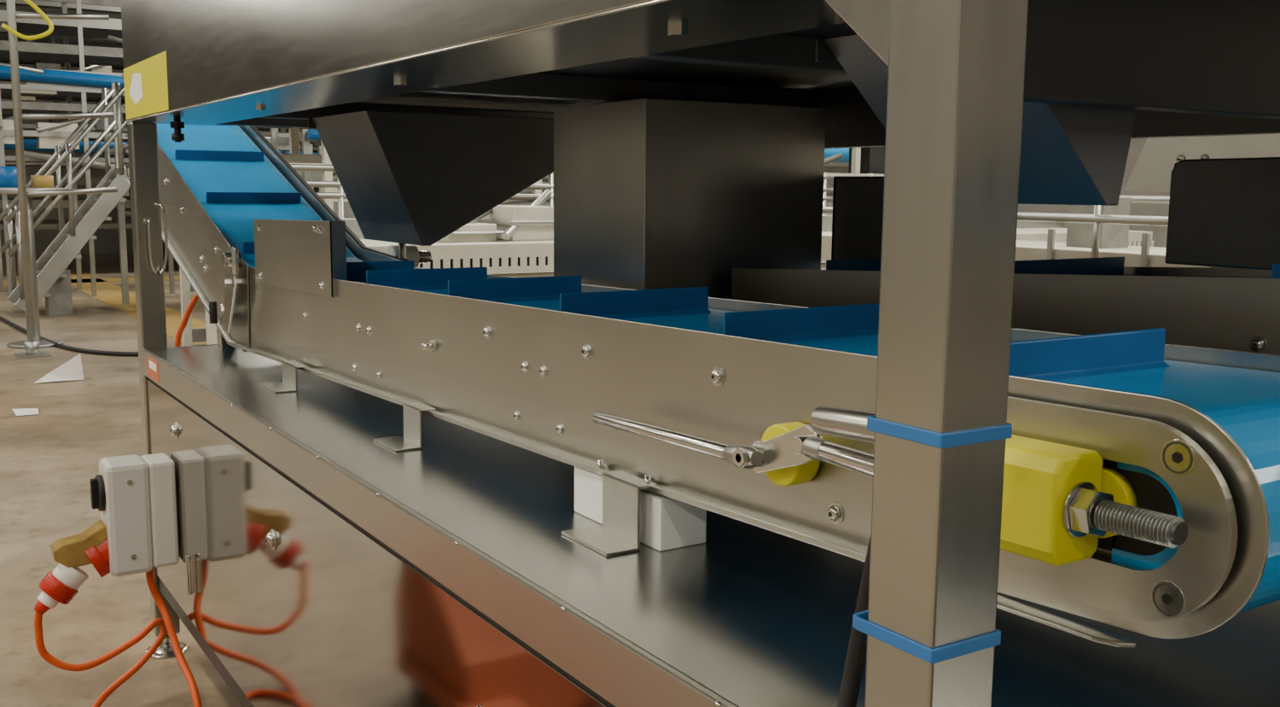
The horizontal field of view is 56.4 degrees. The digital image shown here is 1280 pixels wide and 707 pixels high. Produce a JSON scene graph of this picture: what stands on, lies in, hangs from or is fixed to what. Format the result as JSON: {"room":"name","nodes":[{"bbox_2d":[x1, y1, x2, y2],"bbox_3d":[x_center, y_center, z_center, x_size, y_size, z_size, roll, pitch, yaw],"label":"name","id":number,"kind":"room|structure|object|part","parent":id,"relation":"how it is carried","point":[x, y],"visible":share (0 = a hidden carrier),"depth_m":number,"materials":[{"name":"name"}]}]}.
{"room":"factory floor","nodes":[
{"label":"factory floor","id":0,"kind":"room"},
{"bbox_2d":[0,251,242,706],"bbox_3d":[-2.995,0.137,11.278,25.000,0.204,38.000,-5,9,-32],"label":"floor","id":1,"kind":"structure","parent":0,"point":[49,458],"depth_m":6.21,"materials":[{"name":"concrete"}]},
{"bbox_2d":[0,166,70,348],"bbox_3d":[-6.024,-0.951,11.801,0.795,1.760,0.795,-5,9,-32],"label":"work table","id":2,"kind":"object","parent":1,"relation":"on","point":[8,183],"visible":0.52,"depth_m":11.72,"materials":[{"name":"blue plastic belt"},{"name":"galvanised steel"}]},
{"bbox_2d":[11,353,83,415],"bbox_3d":[-4.569,0.217,9.064,0.350,0.214,1.644,-1,8,-14],"label":"paper sheet","id":3,"kind":"object","parent":1,"relation":"on","point":[71,369],"visible":1,"depth_m":9.83,"materials":[{"name":"white paper"}]},
{"bbox_2d":[0,0,117,359],"bbox_3d":[-5.382,-3.217,10.929,0.952,6.500,0.300,-5,9,-32],"label":"column","id":4,"kind":"structure","parent":1,"relation":"on","point":[32,346],"depth_m":10.99,"materials":[{"name":"metal"}]},
{"bbox_2d":[0,315,138,356],"bbox_3d":[-6.412,-0.256,13.021,6.287,0.044,1.248,7,10,37],"label":"cable","id":5,"kind":"object","parent":1,"relation":"on","point":[11,323],"visible":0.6,"depth_m":11.45,"materials":[{"name":"rubber"}]},
{"bbox_2d":[33,452,201,706],"bbox_3d":[-1.480,0.749,3.416,0.404,0.787,0.713,-5,9,-32],"label":"box","id":6,"kind":"object","parent":1,"relation":"on","point":[135,496],"visible":1,"depth_m":3.59,"materials":[{"name":"grey plastic"}]},
{"bbox_2d":[84,537,110,576],"bbox_3d":[-1.628,0.605,3.630,0.133,0.146,0.124,-5,9,-32],"label":"socket","id":7,"kind":"object","parent":6,"relation":"attached to","point":[96,549],"depth_m":3.57,"materials":[{"name":"plastic"}]},
{"bbox_2d":[89,474,105,511],"bbox_3d":[-1.635,0.421,3.598,0.035,0.109,0.109,-5,9,-32],"label":"switch","id":8,"kind":"object","parent":6,"relation":"attached to","point":[97,484],"depth_m":3.58,"materials":[{"name":"black plastic"}]},
{"bbox_2d":[127,122,188,657],"bbox_3d":[-1.643,0.141,4.045,0.138,1.812,0.138,-5,9,-32],"label":"support post","id":9,"kind":"object","parent":1,"relation":"on","point":[142,136],"visible":0.5,"depth_m":3.95,"materials":[{"name":"metal"}]},
{"bbox_2d":[147,202,168,274],"bbox_3d":[-1.588,-0.378,3.931,0.060,0.237,0.029,-5,9,-32],"label":"wire hook","id":10,"kind":"object","parent":9,"relation":"attached to","point":[161,271],"visible":1,"depth_m":3.92,"materials":[{"name":"metal"}]},
{"bbox_2d":[120,0,1279,148],"bbox_3d":[0.166,-0.905,2.952,2.101,0.782,3.608,-5,9,-32],"label":"housing","id":11,"kind":"object","parent":9,"relation":"on","point":[1186,67],"visible":0.7,"depth_m":1.97,"materials":[{"name":"metal"}]},
{"bbox_2d":[308,110,553,245],"bbox_3d":[-0.498,-0.520,3.599,0.859,0.360,0.463,-5,9,-32],"label":"chute","id":12,"kind":"object","parent":11,"relation":"attached to","point":[407,177],"visible":0.88,"depth_m":3.33,"materials":[{"name":"metal"}]},
{"bbox_3d":[-0.603,-0.892,2.457,0.270,0.686,3.608,-5,9,-32],"label":"panel","id":13,"kind":"part","parent":11,"relation":"part of","materials":[{"name":"silver metal"}]},
{"bbox_2d":[815,34,1136,205],"bbox_3d":[0.433,-0.300,1.543,0.300,0.212,0.288,-5,9,-32],"label":"chute","id":14,"kind":"object","parent":11,"relation":"attached to","point":[1071,154],"visible":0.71,"depth_m":1.48,"materials":[{"name":"metal"}]},
{"bbox_2d":[0,0,317,296],"bbox_3d":[-6.029,-3.337,18.650,9.295,4.600,1.659,-5,9,-32],"label":"gantry","id":15,"kind":"object","parent":1,"relation":"on","point":[84,84],"visible":0.11,"depth_m":16.70,"materials":[{"name":"metal"}]},
{"bbox_2d":[0,74,322,315],"bbox_3d":[-6.170,-2.063,15.564,3.873,2.924,1.300,-5,9,-32],"label":"stair","id":16,"kind":"structure","parent":1,"relation":"on","point":[53,276],"depth_m":14.65,"materials":[{"name":"metal"}]},
{"bbox_3d":[-7.133,-2.033,14.815,1.446,2.587,1.039,-5,9,-32],"label":"handrail","id":17,"kind":"part","parent":16,"relation":"part of","materials":[{"name":"metal"}]},
{"bbox_2d":[0,0,336,273],"bbox_3d":[-7.312,-4.119,23.471,12.395,4.800,2.050,-5,9,-32],"label":"gantry","id":18,"kind":"object","parent":1,"relation":"on","point":[29,144],"visible":0.02,"depth_m":21.03,"materials":[{"name":"metal"}]},
{"bbox_2d":[174,293,198,346],"bbox_3d":[-1.694,0.346,4.558,0.159,1.256,0.503,-3,9,-23],"label":"hose","id":19,"kind":"object","parent":1,"relation":"on","point":[178,335],"visible":0.32,"depth_m":4.31,"materials":[{"name":"orange rubber"}]},
{"bbox_2d":[179,126,884,345],"bbox_3d":[0.010,-0.969,10.771,7.726,2.212,1.078,-5,9,-32],"label":"packing line","id":20,"kind":"object","parent":1,"relation":"on","point":[863,161],"visible":0.02,"depth_m":9.47,"materials":[{"name":"metal"}]},
{"bbox_2d":[270,128,842,196],"bbox_3d":[-0.535,-1.508,13.119,6.592,2.600,1.244,-5,9,-32],"label":"packing line","id":21,"kind":"object","parent":1,"relation":"on","point":[309,136],"visible":0.02,"depth_m":11.23,"materials":[{"name":"metal"}]},
{"bbox_2d":[141,343,1279,706],"bbox_3d":[0.541,0.757,2.436,1.984,1.074,5.095,-5,9,-32],"label":"metal tray","id":22,"kind":"object","parent":1,"relation":"on","point":[321,563],"visible":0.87,"depth_m":1.96,"materials":[{"name":"brushed stainless steel"}]},
{"bbox_2d":[553,97,826,298],"bbox_3d":[0.114,-0.251,2.982,0.524,0.712,0.430,-5,9,-32],"label":"chute","id":23,"kind":"object","parent":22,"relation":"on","point":[649,193],"visible":0.62,"depth_m":2.79,"materials":[{"name":"metal"}]},
{"bbox_2d":[126,122,1279,647],"bbox_3d":[-0.609,-0.341,3.140,0.643,0.890,4.870,-5,9,-32],"label":"conveyor","id":24,"kind":"object","parent":22,"relation":"on","point":[1141,490],"visible":0.97,"depth_m":1.71,"materials":[{"name":"metal"}]},
{"bbox_3d":[-1.672,-0.526,4.314,0.022,0.854,1.724,-5,9,-33],"label":"incline plate","id":25,"kind":"part","parent":24,"relation":"part of","materials":[{"name":"metal"}]},
{"bbox_3d":[-1.251,-0.554,4.461,0.019,0.844,1.920,-5,9,-33],"label":"incline plate","id":26,"kind":"part","parent":24,"relation":"part of","materials":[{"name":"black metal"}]},
{"bbox_3d":[-0.364,0.011,2.412,0.051,0.314,3.308,-5,9,-32],"label":"plate","id":27,"kind":"part","parent":24,"relation":"part of","materials":[{"name":"silver metal"}]},
{"bbox_3d":[-0.023,-0.016,2.629,0.004,0.314,3.308,-5,9,-33],"label":"plate","id":28,"kind":"part","parent":24,"relation":"part of","materials":[{"name":"silver metal"}]},
{"bbox_3d":[0.413,0.146,1.220,0.022,0.198,0.407,-5,9,-33],"label":"tensioner plate","id":29,"kind":"part","parent":24,"relation":"part of","materials":[{"name":"metal"}]},
{"bbox_3d":[0.449,0.153,1.085,0.029,0.030,0.092,-5,9,-32],"label":"threaded rod","id":30,"kind":"part","parent":24,"relation":"part of","materials":[{"name":"metal"}]},
{"bbox_2d":[837,533,871,706],"bbox_3d":[0.241,0.191,1.188,0.025,0.372,0.095,-7,11,-43],"label":"cable","id":31,"kind":"object","parent":22,"relation":"on","point":[857,648],"visible":0.32,"depth_m":1.22,"materials":[{"name":"rubber"}]},
{"bbox_2d":[825,0,1028,706],"bbox_3d":[0.223,0.026,1.093,0.080,0.738,0.221,-5,9,-32],"label":"support post","id":32,"kind":"object","parent":22,"relation":"on","point":[956,74],"visible":1,"depth_m":1.00,"materials":[{"name":"silver metal"}]},
{"bbox_2d":[852,609,1000,663],"bbox_3d":[0.253,0.246,1.072,0.087,0.012,0.108,-5,9,-32],"label":"band","id":33,"kind":"object","parent":32,"relation":"attached to","point":[860,622],"visible":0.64,"depth_m":1.03,"materials":[{"name":"blue plastic"}]},
{"bbox_2d":[866,414,1012,448],"bbox_3d":[0.259,0.064,1.041,0.087,0.012,0.094,-5,9,-32],"label":"band","id":34,"kind":"object","parent":32,"relation":"attached to","point":[1000,432],"visible":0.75,"depth_m":1.01,"materials":[{"name":"blue plastic"}]},
{"bbox_2d":[731,157,1279,354],"bbox_3d":[1.117,0.015,1.705,0.424,0.614,2.835,-5,9,-32],"label":"conveyor","id":35,"kind":"object","parent":22,"relation":"on","point":[1223,212],"visible":0.47,"depth_m":1.93,"materials":[{"name":"metal"}]},
{"bbox_3d":[1.127,0.010,1.689,0.424,0.380,2.800,-5,9,-32],"label":"plate","id":36,"kind":"part","parent":35,"relation":"part of","materials":[{"name":"metal"}]},
{"bbox_2d":[290,163,1153,277],"bbox_3d":[0.932,-0.435,8.582,6.844,1.750,1.430,-5,9,-32],"label":"conveyor","id":37,"kind":"object","parent":1,"relation":"on","point":[514,241],"visible":0.19,"depth_m":6.95,"materials":[{"name":"white metal"}]},
{"bbox_2d":[824,147,849,162],"bbox_3d":[3.178,-1.679,15.728,0.258,2.289,4.008,-5,9,-32],"label":"guide","id":38,"kind":"object","parent":1,"relation":"on","point":[828,152],"visible":0.04,"depth_m":16.17,"materials":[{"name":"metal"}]},
{"bbox_2d":[820,195,1210,267],"bbox_3d":[2.986,0.238,4.423,0.870,1.600,7.100,-5,9,-32],"label":"conveyor","id":39,"kind":"object","parent":1,"relation":"on","point":[1092,230],"visible":0.07,"depth_m":5.48,"materials":[{"name":"metal"}]},
{"bbox_2d":[1123,133,1279,267],"bbox_3d":[2.354,0.241,3.416,0.612,1.860,1.900,-5,9,-32],"label":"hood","id":40,"kind":"object","parent":1,"relation":"on","point":[1154,165],"visible":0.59,"depth_m":3.77,"materials":[{"name":"metal"}]},
{"bbox_2d":[0,34,318,255],"bbox_3d":[-13.256,-5.487,26.741,25.000,6.500,0.200,-5,9,-32],"label":"wall","id":41,"kind":"structure","parent":0,"point":[107,241],"depth_m":27.07,"materials":[{"name":"paint"}]},
{"bbox_2d":[824,138,1169,247],"bbox_3d":[7.649,-4.017,17.556,0.200,6.500,38.000,-5,9,-32],"label":"wall","id":42,"kind":"structure","parent":0,"point":[1160,233],"depth_m":17.90,"materials":[{"name":"paint"}]}
]}

